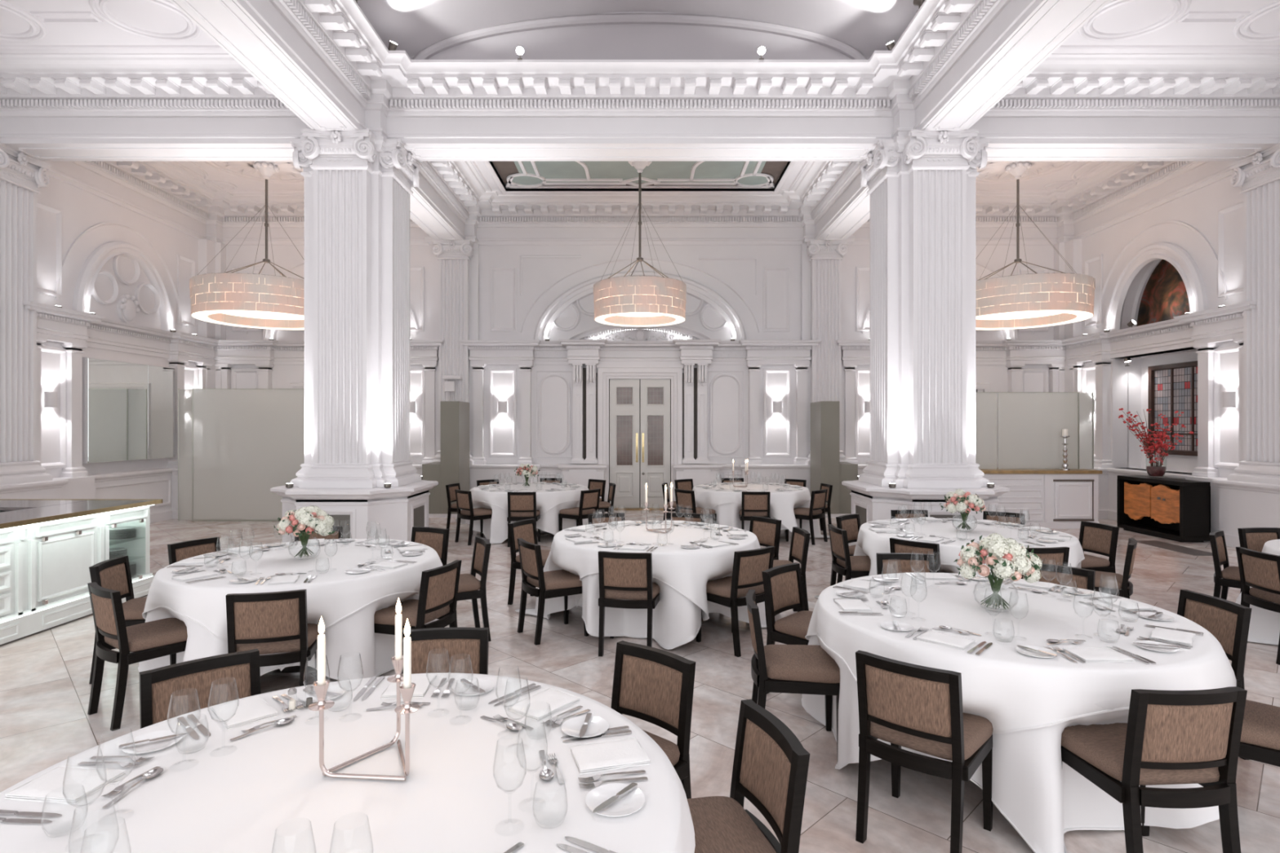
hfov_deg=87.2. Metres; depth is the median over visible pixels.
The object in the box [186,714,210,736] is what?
table knife
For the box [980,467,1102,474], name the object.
countertop
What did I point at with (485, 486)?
napkin
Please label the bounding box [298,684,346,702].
plate
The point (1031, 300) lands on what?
chandelier
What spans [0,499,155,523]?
countertop
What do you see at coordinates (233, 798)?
table overlay
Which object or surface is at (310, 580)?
table knife
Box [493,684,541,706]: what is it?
table knife
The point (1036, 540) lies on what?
butter knife
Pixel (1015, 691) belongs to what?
table overlay
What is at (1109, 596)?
table knife
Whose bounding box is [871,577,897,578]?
butter knife
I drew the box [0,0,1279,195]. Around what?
ceiling
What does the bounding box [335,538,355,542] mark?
plate
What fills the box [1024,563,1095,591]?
dining chair
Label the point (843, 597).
fork
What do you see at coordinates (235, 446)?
partition panel
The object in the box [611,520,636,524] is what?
napkin
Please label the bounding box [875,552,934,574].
dining chair
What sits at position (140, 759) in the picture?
fork
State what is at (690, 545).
plate
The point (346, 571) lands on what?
plate
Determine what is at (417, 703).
spoon
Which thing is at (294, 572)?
spoon
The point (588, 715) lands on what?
butter knife
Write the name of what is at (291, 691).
salt shaker
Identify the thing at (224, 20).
beam
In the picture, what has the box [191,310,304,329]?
diffuser
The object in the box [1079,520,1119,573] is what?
dining chair
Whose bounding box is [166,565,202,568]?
table knife
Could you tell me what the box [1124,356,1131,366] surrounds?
spotlight
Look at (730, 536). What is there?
plate
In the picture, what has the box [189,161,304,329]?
chandelier
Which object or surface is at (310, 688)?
pepper shaker
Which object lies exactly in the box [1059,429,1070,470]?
candlestick
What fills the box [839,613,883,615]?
table knife
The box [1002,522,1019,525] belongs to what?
plate
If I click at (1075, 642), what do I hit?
fork
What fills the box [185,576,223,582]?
table knife
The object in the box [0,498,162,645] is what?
cabinet
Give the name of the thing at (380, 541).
napkin
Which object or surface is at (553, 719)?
fork
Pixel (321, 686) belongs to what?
candle
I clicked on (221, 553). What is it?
butter knife
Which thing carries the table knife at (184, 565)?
on the table overlay at (334, 595)
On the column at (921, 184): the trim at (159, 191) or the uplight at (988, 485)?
the uplight at (988, 485)
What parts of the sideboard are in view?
door, door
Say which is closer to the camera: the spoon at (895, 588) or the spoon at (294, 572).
the spoon at (895, 588)
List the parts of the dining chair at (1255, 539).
frame, backrest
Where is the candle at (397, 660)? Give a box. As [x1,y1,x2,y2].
[386,598,403,682]
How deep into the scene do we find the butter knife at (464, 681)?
2.53 m
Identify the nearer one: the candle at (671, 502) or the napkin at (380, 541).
the napkin at (380, 541)
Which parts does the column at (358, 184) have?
recess panel, moulding, recess panel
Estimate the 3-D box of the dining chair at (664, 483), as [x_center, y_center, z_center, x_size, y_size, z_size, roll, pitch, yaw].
[0.625,1.360,11.253,0.514,0.800,0.461,0,0,10]
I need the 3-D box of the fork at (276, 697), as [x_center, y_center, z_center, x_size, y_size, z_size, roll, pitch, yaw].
[-1.274,0.985,2.395,0.025,0.010,0.194,0,0,-43]
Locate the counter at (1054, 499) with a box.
[980,467,1102,528]
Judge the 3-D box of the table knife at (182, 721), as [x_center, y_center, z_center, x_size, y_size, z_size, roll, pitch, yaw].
[-1.479,0.988,2.203,0.225,0.006,0.020,0,0,44]
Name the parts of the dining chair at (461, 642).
backrest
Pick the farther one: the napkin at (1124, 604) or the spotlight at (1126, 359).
the spotlight at (1126, 359)
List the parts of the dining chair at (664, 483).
frame, seat, seat frame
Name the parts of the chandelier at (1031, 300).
rod frame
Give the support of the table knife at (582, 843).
on the table overlay at (233, 798)
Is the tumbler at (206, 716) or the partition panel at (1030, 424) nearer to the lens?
the tumbler at (206, 716)
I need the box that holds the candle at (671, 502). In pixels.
[668,482,674,509]
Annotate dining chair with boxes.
[87,582,187,731]
[88,555,146,684]
[138,648,261,728]
[167,537,220,564]
[225,589,319,686]
[294,525,342,541]
[373,560,462,635]
[401,626,488,674]
[410,526,449,565]
[445,483,460,528]
[454,489,492,545]
[457,536,490,641]
[476,479,498,486]
[506,492,540,546]
[507,518,550,604]
[517,537,588,644]
[540,478,562,483]
[558,488,600,531]
[587,479,605,513]
[587,512,625,524]
[594,483,615,513]
[598,551,659,656]
[611,640,695,799]
[662,482,680,520]
[667,512,705,522]
[674,479,693,512]
[674,488,716,524]
[687,698,809,852]
[696,546,774,657]
[721,478,743,483]
[738,491,770,529]
[746,589,839,753]
[749,515,781,559]
[761,562,813,693]
[773,526,810,611]
[784,479,806,487]
[785,488,827,545]
[819,483,832,530]
[827,524,871,586]
[835,513,860,583]
[855,649,993,852]
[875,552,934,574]
[889,537,944,573]
[890,509,928,519]
[982,511,1025,524]
[1004,546,1069,578]
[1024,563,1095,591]
[1061,686,1247,852]
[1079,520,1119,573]
[1094,537,1137,599]
[1177,589,1251,759]
[1208,530,1241,599]
[1235,546,1279,665]
[1237,527,1279,593]
[1238,699,1279,766]
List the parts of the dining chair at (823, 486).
leg, backrest, frame, leg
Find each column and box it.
[270,128,438,542]
[841,128,1009,546]
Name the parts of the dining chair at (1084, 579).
backrest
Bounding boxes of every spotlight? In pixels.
[387,40,397,50]
[515,45,524,59]
[757,45,765,59]
[885,40,894,50]
[913,0,924,13]
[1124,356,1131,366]
[1127,320,1136,327]
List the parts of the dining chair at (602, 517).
backrest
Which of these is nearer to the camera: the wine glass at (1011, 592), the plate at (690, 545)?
the wine glass at (1011, 592)
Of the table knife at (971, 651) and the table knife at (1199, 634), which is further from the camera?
the table knife at (1199, 634)
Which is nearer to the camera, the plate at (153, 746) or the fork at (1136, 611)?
the plate at (153, 746)
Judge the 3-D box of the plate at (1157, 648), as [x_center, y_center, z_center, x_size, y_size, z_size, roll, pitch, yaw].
[2.304,0.986,3.003,0.157,0.012,0.157,0,0,0]
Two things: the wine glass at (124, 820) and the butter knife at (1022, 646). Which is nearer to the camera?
the wine glass at (124, 820)
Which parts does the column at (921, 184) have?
recess panel, moulding, recess panel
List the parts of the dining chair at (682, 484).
frame, backrest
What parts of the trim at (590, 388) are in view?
door architrave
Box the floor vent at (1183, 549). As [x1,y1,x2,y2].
[1137,540,1212,555]
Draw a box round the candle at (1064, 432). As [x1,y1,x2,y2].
[1062,429,1067,435]
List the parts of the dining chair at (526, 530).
leg, frame, backrest, seat frame, seat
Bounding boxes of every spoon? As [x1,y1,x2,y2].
[102,768,163,808]
[218,568,233,573]
[230,717,293,741]
[275,572,306,574]
[365,702,423,711]
[480,715,522,730]
[503,841,524,852]
[539,750,553,780]
[880,600,895,611]
[884,586,900,594]
[934,582,966,584]
[938,626,981,635]
[1008,586,1043,592]
[1046,639,1086,642]
[1079,601,1106,609]
[1115,624,1126,632]
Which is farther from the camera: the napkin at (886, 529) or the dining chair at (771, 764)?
the napkin at (886, 529)
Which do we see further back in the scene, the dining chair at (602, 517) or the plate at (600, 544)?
the dining chair at (602, 517)
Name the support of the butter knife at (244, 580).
on the plate at (251, 579)
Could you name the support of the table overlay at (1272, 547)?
on the tablecloth at (1264, 624)
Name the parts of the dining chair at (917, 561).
backrest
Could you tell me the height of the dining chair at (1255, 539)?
0.800 m
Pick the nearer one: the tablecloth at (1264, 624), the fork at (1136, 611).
the fork at (1136, 611)
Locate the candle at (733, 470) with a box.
[731,460,734,475]
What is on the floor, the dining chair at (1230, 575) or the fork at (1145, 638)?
the dining chair at (1230, 575)
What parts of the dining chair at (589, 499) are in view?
leg, seat, seat frame, leg, frame, backrest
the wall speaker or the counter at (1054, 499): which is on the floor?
the counter at (1054, 499)
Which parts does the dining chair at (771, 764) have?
seat, seat frame, backrest, frame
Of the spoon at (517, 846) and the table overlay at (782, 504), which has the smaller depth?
the spoon at (517, 846)
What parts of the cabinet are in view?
door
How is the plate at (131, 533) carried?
on the plate at (131, 535)
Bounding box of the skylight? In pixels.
[492,161,787,188]
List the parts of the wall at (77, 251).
lunette moulding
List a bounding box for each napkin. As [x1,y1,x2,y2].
[3,765,125,804]
[172,571,217,582]
[173,558,215,564]
[210,694,278,729]
[225,546,260,552]
[267,574,299,585]
[306,538,324,544]
[364,538,395,544]
[368,560,408,568]
[380,673,436,698]
[396,545,427,551]
[477,484,493,487]
[482,488,498,491]
[506,688,579,721]
[519,489,531,492]
[555,488,571,490]
[566,537,592,542]
[569,484,582,486]
[569,737,650,774]
[571,525,595,530]
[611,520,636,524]
[618,544,648,551]
[662,520,685,524]
[699,541,730,547]
[703,524,728,528]
[706,488,723,490]
[727,530,747,535]
[784,488,798,490]
[833,599,872,611]
[843,579,879,591]
[868,527,896,531]
[872,520,898,524]
[915,630,975,650]
[916,536,943,542]
[917,573,958,580]
[920,516,941,520]
[974,519,996,524]
[1012,578,1057,590]
[1014,540,1035,546]
[1019,526,1049,530]
[1040,534,1071,541]
[1062,647,1134,662]
[1097,598,1152,610]
[1149,626,1195,645]
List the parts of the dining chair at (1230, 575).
leg, frame, backrest, leg, seat frame, seat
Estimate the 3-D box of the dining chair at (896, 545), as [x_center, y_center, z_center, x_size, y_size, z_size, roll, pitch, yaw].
[2.458,1.360,5.789,0.514,0.800,0.461,0,0,-42]
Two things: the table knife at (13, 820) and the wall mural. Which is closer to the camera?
the table knife at (13, 820)
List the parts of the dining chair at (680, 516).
backrest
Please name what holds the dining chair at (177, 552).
on the floor
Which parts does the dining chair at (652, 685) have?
backrest, seat, seat frame, leg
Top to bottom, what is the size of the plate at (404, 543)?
0.012 m
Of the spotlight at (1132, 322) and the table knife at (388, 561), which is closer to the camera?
the table knife at (388, 561)
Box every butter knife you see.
[118,733,186,748]
[175,566,195,572]
[203,552,226,555]
[237,577,249,582]
[302,688,342,695]
[346,568,371,570]
[401,551,422,555]
[460,678,485,693]
[578,712,591,737]
[592,782,637,813]
[839,591,859,595]
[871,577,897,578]
[893,620,901,631]
[1016,644,1057,657]
[1035,539,1057,541]
[1072,586,1084,594]
[1133,642,1179,648]
[1147,612,1163,618]
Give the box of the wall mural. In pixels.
[1137,259,1189,326]
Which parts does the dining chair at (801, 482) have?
backrest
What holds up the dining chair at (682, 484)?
on the floor
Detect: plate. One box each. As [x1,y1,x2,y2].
[109,526,136,530]
[109,528,136,532]
[109,529,136,533]
[109,531,136,535]
[109,533,136,537]
[109,534,136,538]
[109,535,136,540]
[109,547,127,551]
[109,549,127,553]
[109,551,127,555]
[109,552,127,556]
[109,554,127,559]
[121,729,182,754]
[172,567,199,573]
[205,552,226,556]
[229,577,257,582]
[264,542,285,546]
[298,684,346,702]
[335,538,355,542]
[345,568,369,573]
[389,542,408,546]
[401,551,422,555]
[451,679,494,695]
[561,715,608,737]
[564,533,582,537]
[585,782,644,816]
[592,523,607,526]
[597,542,616,546]
[640,520,655,523]
[680,544,699,548]
[689,522,704,524]
[722,528,738,530]
[728,535,745,538]
[835,590,863,596]
[870,524,886,527]
[872,576,898,582]
[880,621,914,631]
[893,518,908,520]
[896,533,914,537]
[946,518,960,520]
[966,574,988,580]
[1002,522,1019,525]
[1015,645,1057,657]
[1037,538,1057,542]
[1040,530,1059,533]
[1062,588,1094,595]
[1134,640,1178,652]
[1136,611,1174,620]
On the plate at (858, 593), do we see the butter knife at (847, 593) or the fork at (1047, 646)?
the butter knife at (847, 593)
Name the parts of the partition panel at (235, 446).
return pane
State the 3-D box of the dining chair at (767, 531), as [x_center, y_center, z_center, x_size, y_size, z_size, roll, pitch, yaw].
[1.140,1.360,6.927,0.514,0.800,0.461,0,0,-34]
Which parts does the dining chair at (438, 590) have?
seat, seat frame, leg, frame, backrest, leg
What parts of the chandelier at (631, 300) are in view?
rod frame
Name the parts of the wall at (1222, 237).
lunette moulding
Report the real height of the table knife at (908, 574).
0.006 m
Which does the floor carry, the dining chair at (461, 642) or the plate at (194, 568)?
the dining chair at (461, 642)
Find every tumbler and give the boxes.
[40,785,88,836]
[174,715,208,754]
[454,680,479,706]
[532,782,568,828]
[1097,619,1119,643]
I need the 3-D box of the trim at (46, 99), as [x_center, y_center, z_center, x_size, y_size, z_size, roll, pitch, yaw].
[-6.665,-4.303,5.505,4.870,0.885,7.410,0,0,0]
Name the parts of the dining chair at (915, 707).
leg, leg, backrest, frame, seat frame, seat, leg, leg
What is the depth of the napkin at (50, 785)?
1.83 m
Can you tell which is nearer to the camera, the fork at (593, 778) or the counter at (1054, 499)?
the fork at (593, 778)
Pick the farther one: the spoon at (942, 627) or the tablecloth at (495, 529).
the tablecloth at (495, 529)
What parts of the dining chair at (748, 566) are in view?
leg, seat, seat frame, leg, frame, backrest, leg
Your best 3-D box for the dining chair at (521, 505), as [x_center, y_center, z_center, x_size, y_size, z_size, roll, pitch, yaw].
[-1.735,1.360,10.059,0.461,0.800,0.514,0,0,-1]
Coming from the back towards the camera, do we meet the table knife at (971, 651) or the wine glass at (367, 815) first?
the table knife at (971, 651)
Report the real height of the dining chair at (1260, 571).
0.800 m
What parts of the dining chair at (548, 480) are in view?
backrest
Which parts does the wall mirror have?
pane, pane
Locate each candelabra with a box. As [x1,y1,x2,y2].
[307,598,420,781]
[643,482,674,533]
[731,458,748,487]
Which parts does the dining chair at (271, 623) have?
backrest, frame, seat, seat frame, leg, leg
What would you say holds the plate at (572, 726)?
on the table overlay at (233, 798)
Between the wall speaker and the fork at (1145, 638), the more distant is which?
the wall speaker
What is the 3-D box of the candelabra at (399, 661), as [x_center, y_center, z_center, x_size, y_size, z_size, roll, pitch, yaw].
[-0.765,0.762,1.996,0.319,0.454,0.285,0,0,5]
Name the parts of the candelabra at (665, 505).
tube frame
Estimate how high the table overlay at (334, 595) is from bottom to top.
0.582 m
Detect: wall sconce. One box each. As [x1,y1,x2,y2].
[44,391,57,408]
[409,401,415,413]
[497,401,506,413]
[773,401,782,413]
[864,401,870,413]
[1222,391,1235,408]
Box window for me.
[1147,360,1197,456]
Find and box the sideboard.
[1116,475,1210,542]
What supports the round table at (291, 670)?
on the floor
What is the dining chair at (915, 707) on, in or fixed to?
on the floor
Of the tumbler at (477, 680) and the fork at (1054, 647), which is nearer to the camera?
the tumbler at (477, 680)
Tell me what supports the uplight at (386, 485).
on the column at (358, 184)
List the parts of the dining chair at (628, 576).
leg, backrest, frame, seat frame, seat, leg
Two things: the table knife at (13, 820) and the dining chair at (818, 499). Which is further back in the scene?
the dining chair at (818, 499)
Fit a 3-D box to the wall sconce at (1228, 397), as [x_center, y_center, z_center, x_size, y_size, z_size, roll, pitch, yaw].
[9.018,-0.410,10.310,0.105,0.240,0.190,0,0,0]
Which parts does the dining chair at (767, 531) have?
backrest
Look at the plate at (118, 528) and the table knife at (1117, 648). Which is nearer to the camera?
the table knife at (1117, 648)
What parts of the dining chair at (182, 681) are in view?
backrest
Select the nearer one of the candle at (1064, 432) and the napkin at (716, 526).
the napkin at (716, 526)
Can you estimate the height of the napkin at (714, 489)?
0.017 m
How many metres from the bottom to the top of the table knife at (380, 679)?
0.006 m
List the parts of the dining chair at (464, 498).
leg, backrest, frame, leg, seat frame, seat, leg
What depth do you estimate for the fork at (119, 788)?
1.83 m
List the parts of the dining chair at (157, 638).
leg, backrest, frame, leg, seat frame, seat, leg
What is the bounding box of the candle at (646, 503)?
[643,483,649,510]
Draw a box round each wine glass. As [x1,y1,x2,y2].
[62,749,106,808]
[68,799,119,852]
[80,819,131,852]
[95,730,136,813]
[167,691,200,738]
[208,679,239,748]
[272,822,315,852]
[303,656,329,717]
[328,815,373,852]
[337,654,363,715]
[426,649,450,706]
[448,655,472,703]
[493,738,526,794]
[495,668,521,731]
[503,678,530,745]
[516,722,547,795]
[900,576,916,613]
[1008,591,1028,637]
[1073,590,1093,636]
[1092,590,1112,635]
[1098,573,1118,616]
[1099,582,1119,620]
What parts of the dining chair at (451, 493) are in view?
leg, seat frame, frame, seat, backrest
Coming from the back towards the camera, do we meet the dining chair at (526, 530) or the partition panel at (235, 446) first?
the partition panel at (235, 446)
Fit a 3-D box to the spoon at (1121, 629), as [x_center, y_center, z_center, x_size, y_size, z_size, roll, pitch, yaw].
[2.353,0.985,3.286,0.041,0.010,0.191,0,0,38]
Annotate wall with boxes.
[0,142,218,523]
[213,240,1066,501]
[1061,142,1279,547]
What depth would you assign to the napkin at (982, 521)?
6.93 m
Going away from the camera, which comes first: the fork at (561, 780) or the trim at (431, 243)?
the fork at (561, 780)
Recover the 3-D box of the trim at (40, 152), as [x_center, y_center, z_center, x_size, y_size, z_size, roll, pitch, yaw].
[0.000,-4.390,9.480,18.200,1.100,0.530,0,0,0]
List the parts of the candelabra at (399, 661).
tube frame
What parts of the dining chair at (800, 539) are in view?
seat, backrest, frame, leg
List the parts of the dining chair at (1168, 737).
leg, seat, leg, seat frame, frame, backrest, leg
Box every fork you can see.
[77,761,143,768]
[89,755,154,762]
[101,766,160,797]
[172,569,204,576]
[240,715,297,733]
[272,695,293,712]
[280,693,306,709]
[381,701,431,706]
[431,677,446,697]
[441,678,454,697]
[493,714,533,730]
[541,705,582,724]
[545,708,590,728]
[546,753,564,784]
[577,769,645,782]
[578,776,648,789]
[832,597,867,599]
[862,579,892,584]
[875,600,887,608]
[905,626,925,637]
[912,628,932,639]
[932,627,970,635]
[1016,586,1048,593]
[1043,645,1077,662]
[1046,640,1083,644]
[1048,585,1060,591]
[1052,645,1085,662]
[1087,602,1115,611]
[1121,608,1157,611]
[1124,626,1133,635]
[1125,610,1157,613]
[1136,637,1191,648]
[1138,635,1192,647]
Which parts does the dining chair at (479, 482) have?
backrest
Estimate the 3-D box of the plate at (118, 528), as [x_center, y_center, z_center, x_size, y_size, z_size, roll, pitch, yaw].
[-5.300,1.045,6.880,0.240,0.016,0.240,0,0,0]
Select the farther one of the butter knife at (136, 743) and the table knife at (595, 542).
the table knife at (595, 542)
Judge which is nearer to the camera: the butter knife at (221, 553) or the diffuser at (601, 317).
the butter knife at (221, 553)
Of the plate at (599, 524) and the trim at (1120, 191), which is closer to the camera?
the plate at (599, 524)
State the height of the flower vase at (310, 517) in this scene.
0.398 m
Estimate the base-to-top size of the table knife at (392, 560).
0.006 m
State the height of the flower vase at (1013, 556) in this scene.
0.412 m
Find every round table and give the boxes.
[266,665,315,675]
[536,529,548,536]
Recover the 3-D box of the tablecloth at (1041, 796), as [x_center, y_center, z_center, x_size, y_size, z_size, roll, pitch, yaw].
[1.940,1.376,3.646,1.933,0.756,1.965,0,0,0]
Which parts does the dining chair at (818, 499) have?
leg, seat, seat frame, leg, frame, backrest, leg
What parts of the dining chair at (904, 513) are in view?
backrest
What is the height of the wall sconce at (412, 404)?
0.240 m
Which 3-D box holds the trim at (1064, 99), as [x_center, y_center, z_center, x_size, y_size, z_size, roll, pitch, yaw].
[6.665,-4.303,5.505,4.870,0.885,7.410,0,0,0]
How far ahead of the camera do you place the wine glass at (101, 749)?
1.58 m
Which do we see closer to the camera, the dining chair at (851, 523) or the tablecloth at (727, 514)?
the dining chair at (851, 523)
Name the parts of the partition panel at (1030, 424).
return pane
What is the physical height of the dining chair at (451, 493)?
0.800 m
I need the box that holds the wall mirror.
[82,357,174,463]
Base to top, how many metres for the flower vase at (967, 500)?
0.399 m
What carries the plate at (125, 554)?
on the plate
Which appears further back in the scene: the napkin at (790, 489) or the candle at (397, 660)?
the napkin at (790, 489)
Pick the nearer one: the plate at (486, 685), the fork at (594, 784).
the fork at (594, 784)
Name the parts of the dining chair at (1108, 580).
seat, seat frame, leg, frame, backrest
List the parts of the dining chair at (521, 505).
leg, backrest, frame, seat frame, seat, leg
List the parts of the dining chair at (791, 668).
backrest, leg, frame, leg, seat frame, seat, leg, leg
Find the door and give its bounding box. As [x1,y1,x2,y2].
[608,379,671,510]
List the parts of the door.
glass, glass, plate, plate, glass, glass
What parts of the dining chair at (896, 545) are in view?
backrest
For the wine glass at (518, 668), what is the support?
on the table overlay at (233, 798)
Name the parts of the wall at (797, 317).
lunette moulding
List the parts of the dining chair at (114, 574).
leg, frame, backrest, seat, seat frame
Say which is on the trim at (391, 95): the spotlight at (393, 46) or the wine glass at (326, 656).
the spotlight at (393, 46)
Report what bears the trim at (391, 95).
attached to the ceiling
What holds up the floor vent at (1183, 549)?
in the floor
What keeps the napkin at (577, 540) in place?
on the table overlay at (688, 571)
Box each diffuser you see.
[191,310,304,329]
[595,312,684,326]
[975,310,1093,329]
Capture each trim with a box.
[0,0,315,144]
[4,144,1275,159]
[40,160,435,244]
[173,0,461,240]
[232,0,1047,144]
[412,160,868,244]
[428,242,851,244]
[566,324,713,501]
[818,0,1106,240]
[844,160,1239,244]
[965,0,1279,144]
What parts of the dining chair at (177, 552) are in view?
backrest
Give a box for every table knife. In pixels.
[0,809,62,817]
[0,817,52,824]
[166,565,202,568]
[168,564,204,566]
[177,716,199,740]
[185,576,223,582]
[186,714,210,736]
[187,577,224,583]
[303,575,311,582]
[307,574,316,582]
[353,676,376,701]
[361,675,384,700]
[388,560,413,563]
[391,560,417,562]
[488,683,536,704]
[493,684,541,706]
[556,843,589,852]
[560,725,629,738]
[562,729,631,742]
[564,835,617,852]
[575,542,599,545]
[832,586,867,594]
[835,586,870,592]
[838,611,881,613]
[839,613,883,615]
[905,573,919,581]
[910,573,924,581]
[967,641,986,653]
[975,642,992,655]
[1083,595,1119,598]
[1087,597,1124,599]
[1106,646,1149,664]
[1113,646,1155,664]
[1144,624,1203,634]
[1144,625,1203,635]
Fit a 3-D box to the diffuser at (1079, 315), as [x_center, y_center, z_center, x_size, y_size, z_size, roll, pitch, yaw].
[6.800,-1.901,12.100,2.240,0.010,2.240,0,0,0]
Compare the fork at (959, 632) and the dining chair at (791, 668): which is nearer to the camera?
the fork at (959, 632)
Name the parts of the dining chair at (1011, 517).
backrest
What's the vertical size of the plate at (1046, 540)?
0.012 m
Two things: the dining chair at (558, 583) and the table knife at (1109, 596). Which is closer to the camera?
the table knife at (1109, 596)
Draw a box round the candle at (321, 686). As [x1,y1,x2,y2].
[307,616,334,711]
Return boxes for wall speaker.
[442,375,462,400]
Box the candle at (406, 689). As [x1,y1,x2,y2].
[394,619,420,714]
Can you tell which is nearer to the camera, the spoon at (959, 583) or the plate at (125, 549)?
the spoon at (959, 583)
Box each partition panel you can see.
[177,388,304,521]
[975,391,1093,469]
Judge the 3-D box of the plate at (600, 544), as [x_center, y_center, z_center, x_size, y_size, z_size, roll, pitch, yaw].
[-0.274,0.986,5.568,0.157,0.012,0.157,0,0,0]
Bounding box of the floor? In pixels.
[0,510,1279,852]
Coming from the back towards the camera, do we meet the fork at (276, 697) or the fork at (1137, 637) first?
the fork at (1137, 637)
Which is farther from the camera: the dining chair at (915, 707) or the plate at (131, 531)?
the plate at (131, 531)
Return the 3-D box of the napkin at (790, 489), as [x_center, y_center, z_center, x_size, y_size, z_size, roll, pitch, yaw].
[2.355,0.983,10.481,0.158,0.017,0.214,0,0,40]
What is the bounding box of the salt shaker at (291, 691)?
[286,687,297,709]
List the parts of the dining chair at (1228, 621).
backrest, frame, seat frame, leg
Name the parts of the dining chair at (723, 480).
backrest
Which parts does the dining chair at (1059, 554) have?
backrest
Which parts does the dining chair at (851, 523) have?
leg, frame, backrest, seat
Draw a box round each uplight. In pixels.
[285,483,293,488]
[383,483,391,488]
[888,483,896,488]
[986,483,994,488]
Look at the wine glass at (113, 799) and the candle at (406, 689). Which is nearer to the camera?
the wine glass at (113, 799)
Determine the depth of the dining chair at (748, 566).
5.23 m
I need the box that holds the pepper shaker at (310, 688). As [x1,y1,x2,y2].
[303,684,314,706]
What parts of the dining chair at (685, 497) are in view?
backrest, frame, seat, seat frame, leg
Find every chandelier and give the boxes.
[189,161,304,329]
[593,161,686,326]
[975,161,1095,329]
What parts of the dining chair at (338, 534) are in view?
backrest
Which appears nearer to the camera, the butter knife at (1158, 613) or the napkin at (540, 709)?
the napkin at (540, 709)
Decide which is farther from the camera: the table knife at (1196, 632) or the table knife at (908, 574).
the table knife at (908, 574)
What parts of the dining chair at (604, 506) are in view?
seat frame, seat, backrest, frame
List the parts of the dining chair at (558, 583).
leg, backrest, frame, leg, seat frame, seat, leg, leg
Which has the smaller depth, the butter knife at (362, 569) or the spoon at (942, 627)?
the spoon at (942, 627)
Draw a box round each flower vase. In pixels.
[954,533,1042,612]
[1118,408,1193,478]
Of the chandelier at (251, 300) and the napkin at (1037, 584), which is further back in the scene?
the chandelier at (251, 300)
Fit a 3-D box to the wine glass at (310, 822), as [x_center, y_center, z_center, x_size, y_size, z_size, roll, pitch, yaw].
[-0.673,0.883,1.305,0.081,0.214,0.080,0,0,0]
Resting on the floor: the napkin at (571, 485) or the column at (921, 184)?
the column at (921, 184)
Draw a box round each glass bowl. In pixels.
[973,582,1018,612]
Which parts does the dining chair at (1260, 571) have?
leg, frame, backrest, seat frame, seat, leg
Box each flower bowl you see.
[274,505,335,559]
[514,463,540,487]
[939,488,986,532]
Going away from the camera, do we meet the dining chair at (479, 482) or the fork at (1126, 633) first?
the fork at (1126, 633)
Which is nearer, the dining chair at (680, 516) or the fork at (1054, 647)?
the fork at (1054, 647)
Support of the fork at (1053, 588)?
on the table overlay at (1015, 691)
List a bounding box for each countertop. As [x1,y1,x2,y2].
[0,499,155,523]
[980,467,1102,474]
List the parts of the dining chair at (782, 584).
leg, frame, backrest, seat frame, seat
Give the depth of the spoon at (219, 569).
4.59 m
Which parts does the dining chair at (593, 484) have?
backrest, frame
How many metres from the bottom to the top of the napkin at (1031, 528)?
0.017 m
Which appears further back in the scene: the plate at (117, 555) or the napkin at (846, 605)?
the plate at (117, 555)
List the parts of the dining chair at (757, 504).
leg, seat, seat frame, frame, backrest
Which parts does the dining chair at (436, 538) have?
backrest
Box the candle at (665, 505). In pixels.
[662,484,668,512]
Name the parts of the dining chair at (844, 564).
leg, backrest, frame, leg, seat frame, seat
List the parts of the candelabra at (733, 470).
tube frame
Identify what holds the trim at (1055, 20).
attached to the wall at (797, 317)
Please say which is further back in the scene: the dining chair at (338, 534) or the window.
the window
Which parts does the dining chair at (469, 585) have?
seat, seat frame, leg, backrest, frame, leg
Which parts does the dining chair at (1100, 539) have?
seat, backrest, seat frame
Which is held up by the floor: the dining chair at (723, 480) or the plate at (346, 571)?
the dining chair at (723, 480)
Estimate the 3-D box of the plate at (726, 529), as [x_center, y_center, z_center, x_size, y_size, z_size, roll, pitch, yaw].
[0.863,0.986,6.422,0.157,0.012,0.157,0,0,0]
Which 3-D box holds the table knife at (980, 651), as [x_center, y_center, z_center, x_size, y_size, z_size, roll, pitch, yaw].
[1.536,0.988,2.996,0.020,0.006,0.225,0,0,42]
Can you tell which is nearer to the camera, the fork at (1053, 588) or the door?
the fork at (1053, 588)
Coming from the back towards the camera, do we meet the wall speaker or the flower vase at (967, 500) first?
the wall speaker
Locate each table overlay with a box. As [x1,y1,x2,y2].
[0,672,695,852]
[142,538,442,671]
[455,482,588,524]
[547,520,760,621]
[692,482,809,532]
[804,572,1236,759]
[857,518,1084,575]
[1262,538,1279,555]
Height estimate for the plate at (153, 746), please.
0.012 m
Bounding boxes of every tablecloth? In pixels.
[137,585,437,680]
[465,497,588,543]
[515,554,766,649]
[704,495,829,537]
[801,625,1219,852]
[814,542,1080,598]
[1235,586,1279,644]

